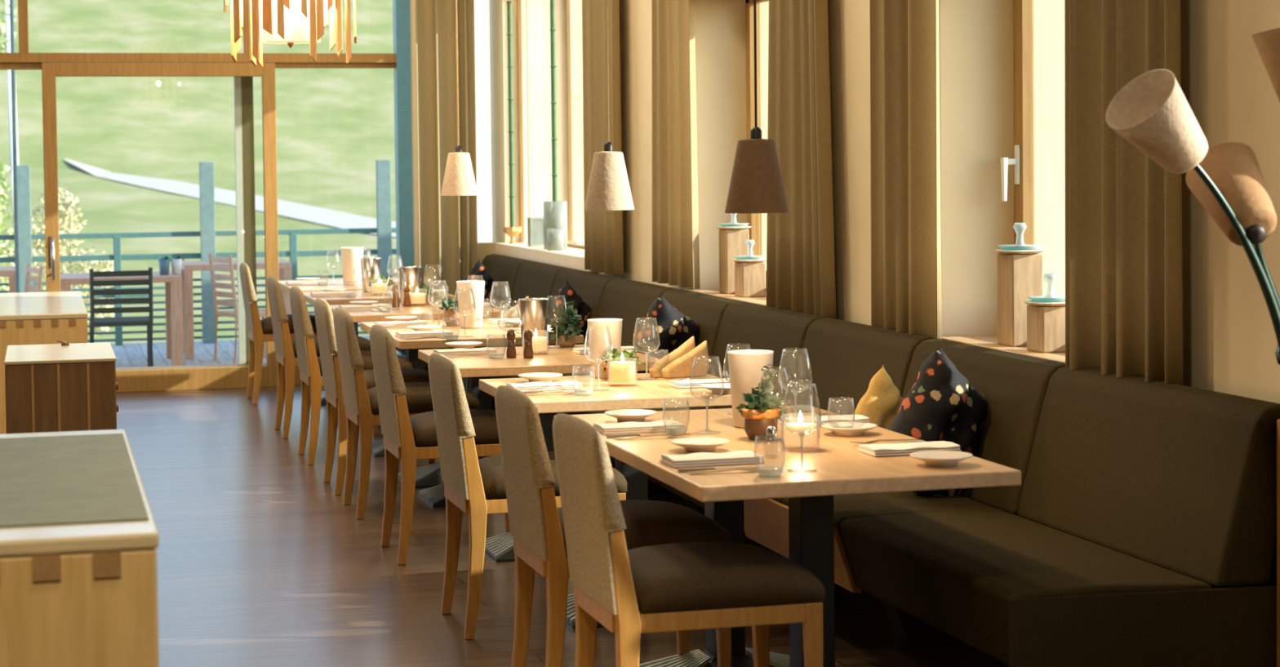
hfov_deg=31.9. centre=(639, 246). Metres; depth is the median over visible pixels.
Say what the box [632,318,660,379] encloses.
wine glass
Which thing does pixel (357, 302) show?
bread plate
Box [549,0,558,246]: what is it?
stalk
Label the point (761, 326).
cushion
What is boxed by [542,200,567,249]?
glass vase
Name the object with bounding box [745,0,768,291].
window
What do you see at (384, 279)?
potted plant
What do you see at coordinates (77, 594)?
sideboard
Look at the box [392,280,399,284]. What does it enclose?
bread plate
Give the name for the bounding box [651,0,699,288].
curtain
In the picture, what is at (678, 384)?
napkin
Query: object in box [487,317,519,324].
napkin
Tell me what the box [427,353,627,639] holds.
dining chair
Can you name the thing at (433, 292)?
bread plate
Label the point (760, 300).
windowsill
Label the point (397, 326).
fork
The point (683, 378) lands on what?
fork
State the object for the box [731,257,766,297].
pedestal
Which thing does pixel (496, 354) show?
fork
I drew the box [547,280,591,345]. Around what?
cushion
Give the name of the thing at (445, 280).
bowl
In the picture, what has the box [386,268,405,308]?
wine glass
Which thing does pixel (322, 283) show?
fork
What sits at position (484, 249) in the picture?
wall
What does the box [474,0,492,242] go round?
trim
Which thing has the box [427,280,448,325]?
wine glass
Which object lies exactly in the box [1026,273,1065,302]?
glass candlestick
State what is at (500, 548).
dining table
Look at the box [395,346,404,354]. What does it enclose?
seat cushion
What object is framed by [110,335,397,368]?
floor
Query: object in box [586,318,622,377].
wine cooler
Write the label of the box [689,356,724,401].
bowl
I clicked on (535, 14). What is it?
window
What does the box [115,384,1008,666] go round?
floor
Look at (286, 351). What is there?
dining chair
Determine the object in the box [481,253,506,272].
cushion
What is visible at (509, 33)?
stalk
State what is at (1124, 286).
curtain
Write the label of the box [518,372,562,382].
bread plate
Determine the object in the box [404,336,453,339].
fork
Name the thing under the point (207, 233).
fence
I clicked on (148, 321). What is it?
chair
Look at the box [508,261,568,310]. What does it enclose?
cushion
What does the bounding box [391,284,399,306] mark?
pepper mill
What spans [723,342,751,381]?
bowl
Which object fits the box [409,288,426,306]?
glass
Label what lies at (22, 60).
window frame
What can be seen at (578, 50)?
wall
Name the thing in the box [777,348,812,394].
wine glass
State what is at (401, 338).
knife
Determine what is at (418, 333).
napkin
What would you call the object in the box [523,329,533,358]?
pepper mill
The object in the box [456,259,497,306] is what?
cushion
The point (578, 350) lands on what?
napkin
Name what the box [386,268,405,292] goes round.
bowl
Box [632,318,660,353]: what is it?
bowl
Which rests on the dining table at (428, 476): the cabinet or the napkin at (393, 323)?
the napkin at (393, 323)
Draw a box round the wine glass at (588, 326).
[583,325,613,390]
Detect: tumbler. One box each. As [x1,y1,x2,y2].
[377,295,391,311]
[442,317,460,339]
[486,333,506,358]
[572,365,595,395]
[662,399,689,434]
[753,435,785,475]
[787,380,813,412]
[827,398,854,432]
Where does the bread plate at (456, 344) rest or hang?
on the dining table at (500, 548)
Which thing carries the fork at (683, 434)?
on the dining table at (842, 469)
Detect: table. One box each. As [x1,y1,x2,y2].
[0,266,15,293]
[59,271,183,365]
[179,259,292,359]
[278,277,399,404]
[302,288,457,426]
[329,302,505,457]
[360,317,583,507]
[417,344,659,562]
[479,373,732,628]
[553,404,1021,666]
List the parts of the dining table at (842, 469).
foot plate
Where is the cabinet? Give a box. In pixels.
[4,342,118,434]
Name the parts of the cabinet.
panel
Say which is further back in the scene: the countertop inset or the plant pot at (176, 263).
the plant pot at (176, 263)
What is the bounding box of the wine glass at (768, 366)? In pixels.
[758,366,791,438]
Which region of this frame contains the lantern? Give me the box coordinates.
[527,217,545,246]
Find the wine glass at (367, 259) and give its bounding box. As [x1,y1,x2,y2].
[353,258,370,295]
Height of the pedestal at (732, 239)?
0.320 m
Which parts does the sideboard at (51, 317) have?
panel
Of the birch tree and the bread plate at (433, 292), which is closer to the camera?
the bread plate at (433, 292)
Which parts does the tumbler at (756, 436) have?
glass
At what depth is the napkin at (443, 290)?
13.18 m
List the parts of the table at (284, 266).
leg, leg, leg, leg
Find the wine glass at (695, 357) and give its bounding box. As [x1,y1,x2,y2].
[689,356,724,433]
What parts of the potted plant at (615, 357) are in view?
pot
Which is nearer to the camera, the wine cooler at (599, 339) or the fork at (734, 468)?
the fork at (734, 468)
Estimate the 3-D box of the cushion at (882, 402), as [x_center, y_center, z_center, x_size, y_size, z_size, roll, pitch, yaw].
[0.793,0.599,7.380,0.132,0.422,0.423,1,3,38]
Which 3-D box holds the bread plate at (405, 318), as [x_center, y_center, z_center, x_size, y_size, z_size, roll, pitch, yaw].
[-1.157,0.354,10.829,0.156,0.025,0.156,-1,2,-15]
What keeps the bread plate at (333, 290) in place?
on the dining table at (332, 300)
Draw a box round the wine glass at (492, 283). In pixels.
[489,283,511,328]
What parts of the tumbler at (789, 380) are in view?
glass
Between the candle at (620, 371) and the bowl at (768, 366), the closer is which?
the bowl at (768, 366)
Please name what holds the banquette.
on the floor at (260, 562)
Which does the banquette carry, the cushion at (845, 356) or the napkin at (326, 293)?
the cushion at (845, 356)
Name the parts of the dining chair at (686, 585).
leg, backrest, leg, seat frame, seat, leg, leg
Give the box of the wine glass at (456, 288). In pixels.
[453,288,475,336]
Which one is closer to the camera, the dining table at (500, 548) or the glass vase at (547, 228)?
the dining table at (500, 548)
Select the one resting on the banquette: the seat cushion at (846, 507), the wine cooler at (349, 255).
the seat cushion at (846, 507)
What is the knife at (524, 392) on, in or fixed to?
on the dining table at (650, 393)
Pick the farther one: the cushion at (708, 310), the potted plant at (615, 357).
the cushion at (708, 310)
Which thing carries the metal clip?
on the cabinet
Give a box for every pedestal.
[715,226,751,293]
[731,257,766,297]
[994,248,1045,346]
[1023,299,1065,352]
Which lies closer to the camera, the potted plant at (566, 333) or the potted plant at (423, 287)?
the potted plant at (566, 333)
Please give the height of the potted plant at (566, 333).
0.189 m
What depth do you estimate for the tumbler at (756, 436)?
5.44 m
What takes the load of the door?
in the wall
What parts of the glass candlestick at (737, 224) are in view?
dish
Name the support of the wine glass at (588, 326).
on the dining table at (650, 393)
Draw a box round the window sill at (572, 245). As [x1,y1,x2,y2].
[540,240,584,248]
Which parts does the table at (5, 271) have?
leg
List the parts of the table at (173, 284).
leg, leg, leg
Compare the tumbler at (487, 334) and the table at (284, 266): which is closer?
the tumbler at (487, 334)
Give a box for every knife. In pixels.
[400,337,443,339]
[446,355,490,356]
[522,391,575,393]
[605,433,682,438]
[676,466,762,472]
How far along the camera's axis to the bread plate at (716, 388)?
7.35 m
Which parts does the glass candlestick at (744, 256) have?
dish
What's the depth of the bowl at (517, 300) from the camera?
8.92 m
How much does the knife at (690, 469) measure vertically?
0.007 m
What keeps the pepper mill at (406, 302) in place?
on the dining table at (424, 313)
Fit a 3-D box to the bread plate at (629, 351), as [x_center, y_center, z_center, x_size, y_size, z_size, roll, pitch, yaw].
[-0.090,0.422,8.745,0.156,0.025,0.156,-1,2,-15]
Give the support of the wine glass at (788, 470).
on the dining table at (842, 469)
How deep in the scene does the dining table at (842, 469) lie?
5.72 m
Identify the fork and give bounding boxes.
[290,283,324,285]
[315,295,351,297]
[347,309,385,311]
[386,326,406,328]
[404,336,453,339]
[448,354,497,358]
[524,390,585,395]
[615,433,690,439]
[664,377,719,380]
[688,466,772,474]
[780,413,838,417]
[849,439,922,444]
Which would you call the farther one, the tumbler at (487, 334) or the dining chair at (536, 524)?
the tumbler at (487, 334)
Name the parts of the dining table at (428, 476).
foot plate, foot plate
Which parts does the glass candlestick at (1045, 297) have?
dish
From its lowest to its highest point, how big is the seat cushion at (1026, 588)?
0.220 m
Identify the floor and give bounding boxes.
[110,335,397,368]
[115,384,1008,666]
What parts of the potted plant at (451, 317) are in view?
pot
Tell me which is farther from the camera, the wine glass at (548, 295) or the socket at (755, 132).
the wine glass at (548, 295)
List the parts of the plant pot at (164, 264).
pot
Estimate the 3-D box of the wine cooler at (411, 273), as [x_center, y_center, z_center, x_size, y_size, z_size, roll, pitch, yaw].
[-1.251,0.214,12.156,0.126,0.205,0.126,-1,2,-15]
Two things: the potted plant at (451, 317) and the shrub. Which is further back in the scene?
the shrub
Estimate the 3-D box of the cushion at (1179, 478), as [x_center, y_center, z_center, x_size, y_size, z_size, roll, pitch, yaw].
[1.390,0.603,6.149,0.230,0.453,1.198,-1,2,-15]
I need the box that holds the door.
[41,62,279,392]
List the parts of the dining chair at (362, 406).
backrest, leg, leg, seat frame, seat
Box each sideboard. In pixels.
[0,291,88,434]
[0,429,159,666]
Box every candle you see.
[532,231,540,244]
[532,328,548,354]
[607,351,637,386]
[781,410,819,449]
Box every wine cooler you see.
[340,247,363,285]
[360,257,381,292]
[398,266,421,305]
[456,280,484,328]
[518,297,548,348]
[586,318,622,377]
[727,349,773,427]
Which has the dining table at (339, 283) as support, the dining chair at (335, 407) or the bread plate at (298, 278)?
the bread plate at (298, 278)
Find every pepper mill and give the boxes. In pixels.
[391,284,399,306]
[403,284,411,306]
[506,328,516,358]
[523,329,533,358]
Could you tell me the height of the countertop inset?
0.003 m
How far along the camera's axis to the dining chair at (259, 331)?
14.18 m
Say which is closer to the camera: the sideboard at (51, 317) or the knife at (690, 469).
the knife at (690, 469)
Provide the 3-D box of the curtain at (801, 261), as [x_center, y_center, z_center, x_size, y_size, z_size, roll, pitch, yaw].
[0.643,-1.082,9.158,0.099,2.715,0.687,-1,2,-15]
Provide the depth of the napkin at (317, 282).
14.33 m
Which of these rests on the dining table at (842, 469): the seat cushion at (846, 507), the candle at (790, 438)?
the candle at (790, 438)
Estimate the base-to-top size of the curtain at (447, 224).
3.580 m
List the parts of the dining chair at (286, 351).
backrest, leg, leg, seat frame, seat, leg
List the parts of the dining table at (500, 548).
foot plate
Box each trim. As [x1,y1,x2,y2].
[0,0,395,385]
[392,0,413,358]
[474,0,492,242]
[496,242,594,271]
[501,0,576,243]
[516,0,573,241]
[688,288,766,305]
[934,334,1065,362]
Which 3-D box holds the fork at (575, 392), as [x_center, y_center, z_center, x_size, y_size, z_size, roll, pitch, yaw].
[-0.285,0.484,7.389,0.210,0.010,0.024,-1,2,-12]
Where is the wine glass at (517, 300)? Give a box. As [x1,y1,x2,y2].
[497,300,522,355]
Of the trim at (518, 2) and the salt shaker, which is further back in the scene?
the trim at (518, 2)
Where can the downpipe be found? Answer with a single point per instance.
(11, 2)
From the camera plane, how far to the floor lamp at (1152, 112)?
5.12 m
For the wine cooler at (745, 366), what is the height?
0.216 m
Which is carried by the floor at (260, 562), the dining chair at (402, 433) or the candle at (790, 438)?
the dining chair at (402, 433)
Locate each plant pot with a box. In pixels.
[157,255,171,275]
[169,254,185,275]
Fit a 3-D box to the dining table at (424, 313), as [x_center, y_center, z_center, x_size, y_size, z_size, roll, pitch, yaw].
[-1.200,0.703,11.886,0.820,0.750,0.880,-1,2,-15]
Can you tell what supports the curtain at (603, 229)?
hanging from the wall at (1229, 340)
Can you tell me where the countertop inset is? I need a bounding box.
[0,433,149,527]
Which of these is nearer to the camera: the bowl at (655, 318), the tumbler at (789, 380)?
the tumbler at (789, 380)
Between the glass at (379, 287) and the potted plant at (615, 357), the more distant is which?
the glass at (379, 287)
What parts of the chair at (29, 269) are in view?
leg, leg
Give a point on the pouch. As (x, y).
(513, 313)
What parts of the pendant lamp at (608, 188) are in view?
cord, lamp shade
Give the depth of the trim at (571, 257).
14.12 m
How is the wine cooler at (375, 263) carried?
on the dining table at (332, 300)
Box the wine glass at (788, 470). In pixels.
[782,383,821,471]
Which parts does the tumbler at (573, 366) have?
glass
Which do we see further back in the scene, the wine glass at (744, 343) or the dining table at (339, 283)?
the dining table at (339, 283)
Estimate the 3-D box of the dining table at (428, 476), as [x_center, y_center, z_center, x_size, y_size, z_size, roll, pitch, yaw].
[-0.799,0.755,10.395,0.820,0.750,1.230,-1,2,-15]
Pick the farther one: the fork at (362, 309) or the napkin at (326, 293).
the napkin at (326, 293)
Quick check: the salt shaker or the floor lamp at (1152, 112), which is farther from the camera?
the salt shaker
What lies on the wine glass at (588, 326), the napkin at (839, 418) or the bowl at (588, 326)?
the bowl at (588, 326)
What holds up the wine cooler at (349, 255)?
on the dining table at (339, 283)
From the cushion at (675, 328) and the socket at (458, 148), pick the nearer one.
the cushion at (675, 328)
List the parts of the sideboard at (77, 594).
panel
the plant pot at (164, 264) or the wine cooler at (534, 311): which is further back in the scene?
the plant pot at (164, 264)
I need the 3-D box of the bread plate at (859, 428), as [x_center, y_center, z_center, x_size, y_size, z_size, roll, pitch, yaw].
[0.583,0.511,6.235,0.156,0.025,0.156,-1,2,-15]
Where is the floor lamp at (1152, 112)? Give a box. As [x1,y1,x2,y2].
[1105,27,1279,364]
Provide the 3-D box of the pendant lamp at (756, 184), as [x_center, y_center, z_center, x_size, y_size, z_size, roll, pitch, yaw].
[0.305,-1.555,6.087,0.176,2.927,0.176,-1,2,-15]
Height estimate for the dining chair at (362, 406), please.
0.890 m
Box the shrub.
[0,180,122,337]
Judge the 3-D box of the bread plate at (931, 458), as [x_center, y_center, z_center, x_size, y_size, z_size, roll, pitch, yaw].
[0.754,0.534,5.598,0.156,0.025,0.156,-1,2,-15]
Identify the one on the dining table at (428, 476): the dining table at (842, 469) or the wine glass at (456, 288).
the wine glass at (456, 288)
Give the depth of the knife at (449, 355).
8.84 m
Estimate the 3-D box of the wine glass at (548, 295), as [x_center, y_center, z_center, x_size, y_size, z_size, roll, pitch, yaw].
[-0.345,0.311,9.242,0.098,0.215,0.098,-1,2,-15]
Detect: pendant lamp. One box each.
[440,0,478,195]
[583,0,634,210]
[724,0,788,213]
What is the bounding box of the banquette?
[395,253,1279,666]
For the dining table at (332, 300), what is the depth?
12.86 m
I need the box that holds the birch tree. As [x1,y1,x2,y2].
[0,0,18,290]
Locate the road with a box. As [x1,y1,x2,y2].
[63,158,395,236]
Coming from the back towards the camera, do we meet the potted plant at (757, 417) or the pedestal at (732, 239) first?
the pedestal at (732, 239)
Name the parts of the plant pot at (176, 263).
pot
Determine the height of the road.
2.322 m
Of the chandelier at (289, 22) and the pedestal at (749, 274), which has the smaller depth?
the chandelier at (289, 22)
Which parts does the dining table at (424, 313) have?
foot plate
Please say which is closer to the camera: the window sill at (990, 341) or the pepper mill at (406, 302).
the window sill at (990, 341)
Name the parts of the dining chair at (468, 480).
leg, backrest, leg, seat frame, seat, leg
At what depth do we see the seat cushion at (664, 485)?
8.38 m
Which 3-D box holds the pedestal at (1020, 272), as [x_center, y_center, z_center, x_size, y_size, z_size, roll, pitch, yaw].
[1.290,0.172,7.579,0.172,0.325,0.174,-1,2,-15]
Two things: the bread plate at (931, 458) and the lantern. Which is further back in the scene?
the lantern
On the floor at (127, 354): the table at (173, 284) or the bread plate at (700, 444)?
the table at (173, 284)
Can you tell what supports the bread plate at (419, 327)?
on the dining table at (428, 476)
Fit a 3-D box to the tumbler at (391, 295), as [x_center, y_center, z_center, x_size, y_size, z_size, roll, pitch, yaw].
[-1.326,0.291,11.610,0.077,0.095,0.077,-1,2,-15]
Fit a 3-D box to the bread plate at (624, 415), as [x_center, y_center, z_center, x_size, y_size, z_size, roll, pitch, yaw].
[-0.027,0.503,6.620,0.156,0.025,0.156,-1,2,-15]
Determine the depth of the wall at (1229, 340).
8.02 m
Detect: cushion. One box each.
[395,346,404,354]
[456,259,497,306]
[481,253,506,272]
[489,255,531,312]
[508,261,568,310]
[547,267,617,345]
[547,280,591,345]
[596,277,674,346]
[634,293,699,373]
[658,480,704,508]
[661,288,741,373]
[707,301,823,408]
[772,491,1007,587]
[788,317,933,414]
[840,512,1212,664]
[853,364,902,429]
[888,344,987,496]
[902,337,1065,515]
[1017,365,1279,587]
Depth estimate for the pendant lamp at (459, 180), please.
10.44 m
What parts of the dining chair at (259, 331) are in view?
backrest, leg, leg, seat frame, seat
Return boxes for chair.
[24,263,43,292]
[88,266,153,366]
[208,253,287,364]
[239,262,325,404]
[266,275,378,438]
[289,286,412,465]
[314,297,444,495]
[333,307,479,519]
[369,324,510,564]
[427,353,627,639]
[494,385,732,666]
[552,413,825,666]
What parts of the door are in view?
lock plate, handle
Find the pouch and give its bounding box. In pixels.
[503,296,528,318]
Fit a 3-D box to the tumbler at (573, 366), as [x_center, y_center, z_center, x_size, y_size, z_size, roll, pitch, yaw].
[-0.186,0.441,7.363,0.077,0.095,0.077,-1,2,-15]
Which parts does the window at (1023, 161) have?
handle, frame, sash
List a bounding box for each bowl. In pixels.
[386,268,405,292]
[427,280,448,306]
[453,288,475,315]
[497,300,522,331]
[583,325,613,363]
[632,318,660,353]
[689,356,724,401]
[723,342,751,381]
[758,366,791,408]
[782,383,821,434]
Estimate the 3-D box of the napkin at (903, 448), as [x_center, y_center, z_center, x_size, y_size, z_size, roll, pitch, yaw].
[0.704,0.527,5.844,0.240,0.021,0.126,-1,2,-15]
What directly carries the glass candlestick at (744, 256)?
on the pedestal at (749, 274)
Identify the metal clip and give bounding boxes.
[56,340,69,345]
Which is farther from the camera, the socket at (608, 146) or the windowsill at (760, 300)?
the windowsill at (760, 300)
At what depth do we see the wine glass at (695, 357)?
6.29 m
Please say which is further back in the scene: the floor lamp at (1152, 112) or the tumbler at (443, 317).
the tumbler at (443, 317)
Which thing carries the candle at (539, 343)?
on the dining table at (500, 548)
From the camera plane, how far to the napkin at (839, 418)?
6.45 m
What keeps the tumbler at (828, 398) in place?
on the dining table at (842, 469)
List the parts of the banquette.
panel, panel, panel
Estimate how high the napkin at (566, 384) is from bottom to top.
0.021 m
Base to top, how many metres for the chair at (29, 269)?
0.863 m
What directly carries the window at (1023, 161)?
in the wall at (1229, 340)
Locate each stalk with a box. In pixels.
[506,0,515,227]
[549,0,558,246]
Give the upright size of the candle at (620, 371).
0.113 m
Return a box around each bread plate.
[295,277,319,280]
[320,288,346,292]
[349,300,378,305]
[384,315,417,321]
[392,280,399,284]
[406,324,441,331]
[428,290,443,296]
[444,341,482,348]
[505,320,520,326]
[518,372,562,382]
[546,328,554,336]
[604,408,657,422]
[620,349,636,355]
[671,436,729,452]
[700,382,730,394]
[821,422,877,435]
[910,450,973,466]
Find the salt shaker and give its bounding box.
[764,426,777,455]
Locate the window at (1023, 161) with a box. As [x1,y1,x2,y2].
[1000,0,1035,248]
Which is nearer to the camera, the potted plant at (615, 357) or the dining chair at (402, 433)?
the potted plant at (615, 357)
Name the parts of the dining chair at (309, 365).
backrest, leg, seat frame, leg, seat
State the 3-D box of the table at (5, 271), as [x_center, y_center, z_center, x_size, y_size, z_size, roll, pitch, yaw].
[-5.607,0.595,18.304,1.010,0.810,0.800,-1,2,-15]
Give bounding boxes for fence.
[0,160,396,345]
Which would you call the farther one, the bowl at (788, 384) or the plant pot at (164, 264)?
the plant pot at (164, 264)
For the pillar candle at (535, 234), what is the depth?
14.77 m
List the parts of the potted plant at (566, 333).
pot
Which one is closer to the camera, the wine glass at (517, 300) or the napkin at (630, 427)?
the napkin at (630, 427)
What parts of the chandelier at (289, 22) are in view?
lamp shade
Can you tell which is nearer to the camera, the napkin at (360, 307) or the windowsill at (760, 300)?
the windowsill at (760, 300)
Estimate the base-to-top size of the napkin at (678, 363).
0.140 m
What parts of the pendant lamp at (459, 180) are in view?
cord, lamp shade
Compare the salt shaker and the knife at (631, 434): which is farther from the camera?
the knife at (631, 434)
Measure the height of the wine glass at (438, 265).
0.215 m
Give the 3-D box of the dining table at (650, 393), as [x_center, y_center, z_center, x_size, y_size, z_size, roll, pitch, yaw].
[-0.067,0.852,7.668,0.820,0.750,0.820,-1,2,-15]
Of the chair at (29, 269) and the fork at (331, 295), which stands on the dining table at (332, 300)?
the fork at (331, 295)
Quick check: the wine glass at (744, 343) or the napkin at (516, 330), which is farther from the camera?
the napkin at (516, 330)
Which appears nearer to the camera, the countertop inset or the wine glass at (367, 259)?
the countertop inset
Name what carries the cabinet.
on the floor at (260, 562)
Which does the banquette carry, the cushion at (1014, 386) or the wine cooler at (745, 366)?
the cushion at (1014, 386)
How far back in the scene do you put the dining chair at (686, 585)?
5.39 m
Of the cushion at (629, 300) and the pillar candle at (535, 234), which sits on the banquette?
the cushion at (629, 300)
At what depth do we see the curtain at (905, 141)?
8.02 m
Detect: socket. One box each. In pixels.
[455,145,462,152]
[604,142,613,151]
[750,127,761,138]
[1245,224,1266,244]
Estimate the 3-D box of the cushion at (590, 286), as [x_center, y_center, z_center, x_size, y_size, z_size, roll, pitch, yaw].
[-0.335,0.375,12.573,0.230,0.453,1.168,-1,2,-15]
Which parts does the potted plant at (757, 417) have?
pot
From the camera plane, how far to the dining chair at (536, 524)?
6.12 m
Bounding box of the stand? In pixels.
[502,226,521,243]
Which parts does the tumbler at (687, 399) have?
glass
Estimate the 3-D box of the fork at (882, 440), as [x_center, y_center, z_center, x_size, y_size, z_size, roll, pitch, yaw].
[0.665,0.526,6.030,0.210,0.010,0.024,-1,2,-21]
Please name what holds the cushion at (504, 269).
on the banquette
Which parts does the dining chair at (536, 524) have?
leg, backrest, seat frame, leg, seat, leg, leg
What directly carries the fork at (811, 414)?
on the dining table at (842, 469)
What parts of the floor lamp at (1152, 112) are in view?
lamp shade, lamp shade, arm, lamp shade, arm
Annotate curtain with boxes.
[415,0,477,371]
[582,0,623,275]
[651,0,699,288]
[766,0,835,318]
[869,0,942,338]
[1064,0,1182,385]
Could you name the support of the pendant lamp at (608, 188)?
hanging from the ceiling
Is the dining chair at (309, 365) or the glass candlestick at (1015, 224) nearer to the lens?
the glass candlestick at (1015, 224)
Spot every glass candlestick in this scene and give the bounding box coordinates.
[719,214,749,226]
[733,239,765,259]
[997,222,1042,249]
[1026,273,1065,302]
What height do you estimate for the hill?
16.849 m
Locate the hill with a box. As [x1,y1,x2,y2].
[0,0,396,343]
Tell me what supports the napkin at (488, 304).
on the dining table at (424, 313)
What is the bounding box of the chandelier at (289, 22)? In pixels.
[223,0,356,66]
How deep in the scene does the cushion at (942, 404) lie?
6.90 m
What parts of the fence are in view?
tall post, post, rail, rail, tall post, post, tall post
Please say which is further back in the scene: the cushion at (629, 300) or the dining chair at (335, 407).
the cushion at (629, 300)
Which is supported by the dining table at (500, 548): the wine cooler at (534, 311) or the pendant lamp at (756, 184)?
the wine cooler at (534, 311)
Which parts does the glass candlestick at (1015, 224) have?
dish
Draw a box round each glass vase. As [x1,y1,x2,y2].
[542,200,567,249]
[546,228,564,250]
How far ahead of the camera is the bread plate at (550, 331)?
9.82 m
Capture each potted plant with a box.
[368,273,395,293]
[419,284,433,303]
[439,296,459,326]
[547,301,584,346]
[598,348,642,379]
[735,364,787,440]
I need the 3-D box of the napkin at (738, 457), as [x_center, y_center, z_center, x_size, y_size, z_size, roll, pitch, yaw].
[0.183,0.539,5.683,0.240,0.021,0.126,-1,2,-16]
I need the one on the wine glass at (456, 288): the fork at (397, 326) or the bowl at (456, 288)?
the bowl at (456, 288)
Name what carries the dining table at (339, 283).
on the floor at (260, 562)
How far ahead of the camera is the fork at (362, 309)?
11.63 m
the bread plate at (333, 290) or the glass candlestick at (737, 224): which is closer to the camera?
the glass candlestick at (737, 224)
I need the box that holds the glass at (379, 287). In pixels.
[370,277,388,295]
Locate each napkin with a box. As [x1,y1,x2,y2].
[285,280,325,284]
[310,291,354,296]
[338,304,387,310]
[373,320,427,326]
[395,329,453,337]
[432,288,447,293]
[432,346,497,355]
[483,302,491,306]
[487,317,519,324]
[506,380,582,391]
[514,326,551,333]
[572,346,637,354]
[593,419,685,434]
[648,336,709,377]
[659,450,764,467]
[667,377,729,388]
[777,414,870,426]
[857,440,961,456]
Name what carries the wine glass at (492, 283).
on the dining table at (428, 476)
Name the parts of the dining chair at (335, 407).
backrest, leg, seat frame, leg, seat, leg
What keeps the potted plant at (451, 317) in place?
on the dining table at (428, 476)
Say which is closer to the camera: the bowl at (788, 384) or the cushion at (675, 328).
the bowl at (788, 384)
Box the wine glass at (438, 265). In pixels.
[423,265,441,304]
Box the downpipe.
[9,0,19,293]
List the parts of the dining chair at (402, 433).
backrest, leg, leg, seat frame, seat, leg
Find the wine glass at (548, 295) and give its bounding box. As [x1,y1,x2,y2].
[547,295,568,347]
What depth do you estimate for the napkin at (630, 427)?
6.34 m
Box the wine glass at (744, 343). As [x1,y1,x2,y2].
[723,342,751,413]
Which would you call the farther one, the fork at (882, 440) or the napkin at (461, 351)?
the napkin at (461, 351)
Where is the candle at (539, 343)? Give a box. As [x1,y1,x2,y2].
[532,328,548,354]
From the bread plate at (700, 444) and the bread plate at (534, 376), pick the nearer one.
the bread plate at (700, 444)
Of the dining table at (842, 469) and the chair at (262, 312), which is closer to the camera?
the dining table at (842, 469)
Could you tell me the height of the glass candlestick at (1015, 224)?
0.089 m
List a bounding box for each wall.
[409,0,496,266]
[488,0,1279,403]
[573,0,584,244]
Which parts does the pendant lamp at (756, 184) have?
cord, lamp shade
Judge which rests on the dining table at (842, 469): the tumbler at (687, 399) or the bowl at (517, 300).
the tumbler at (687, 399)
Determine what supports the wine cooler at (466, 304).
on the dining table at (428, 476)

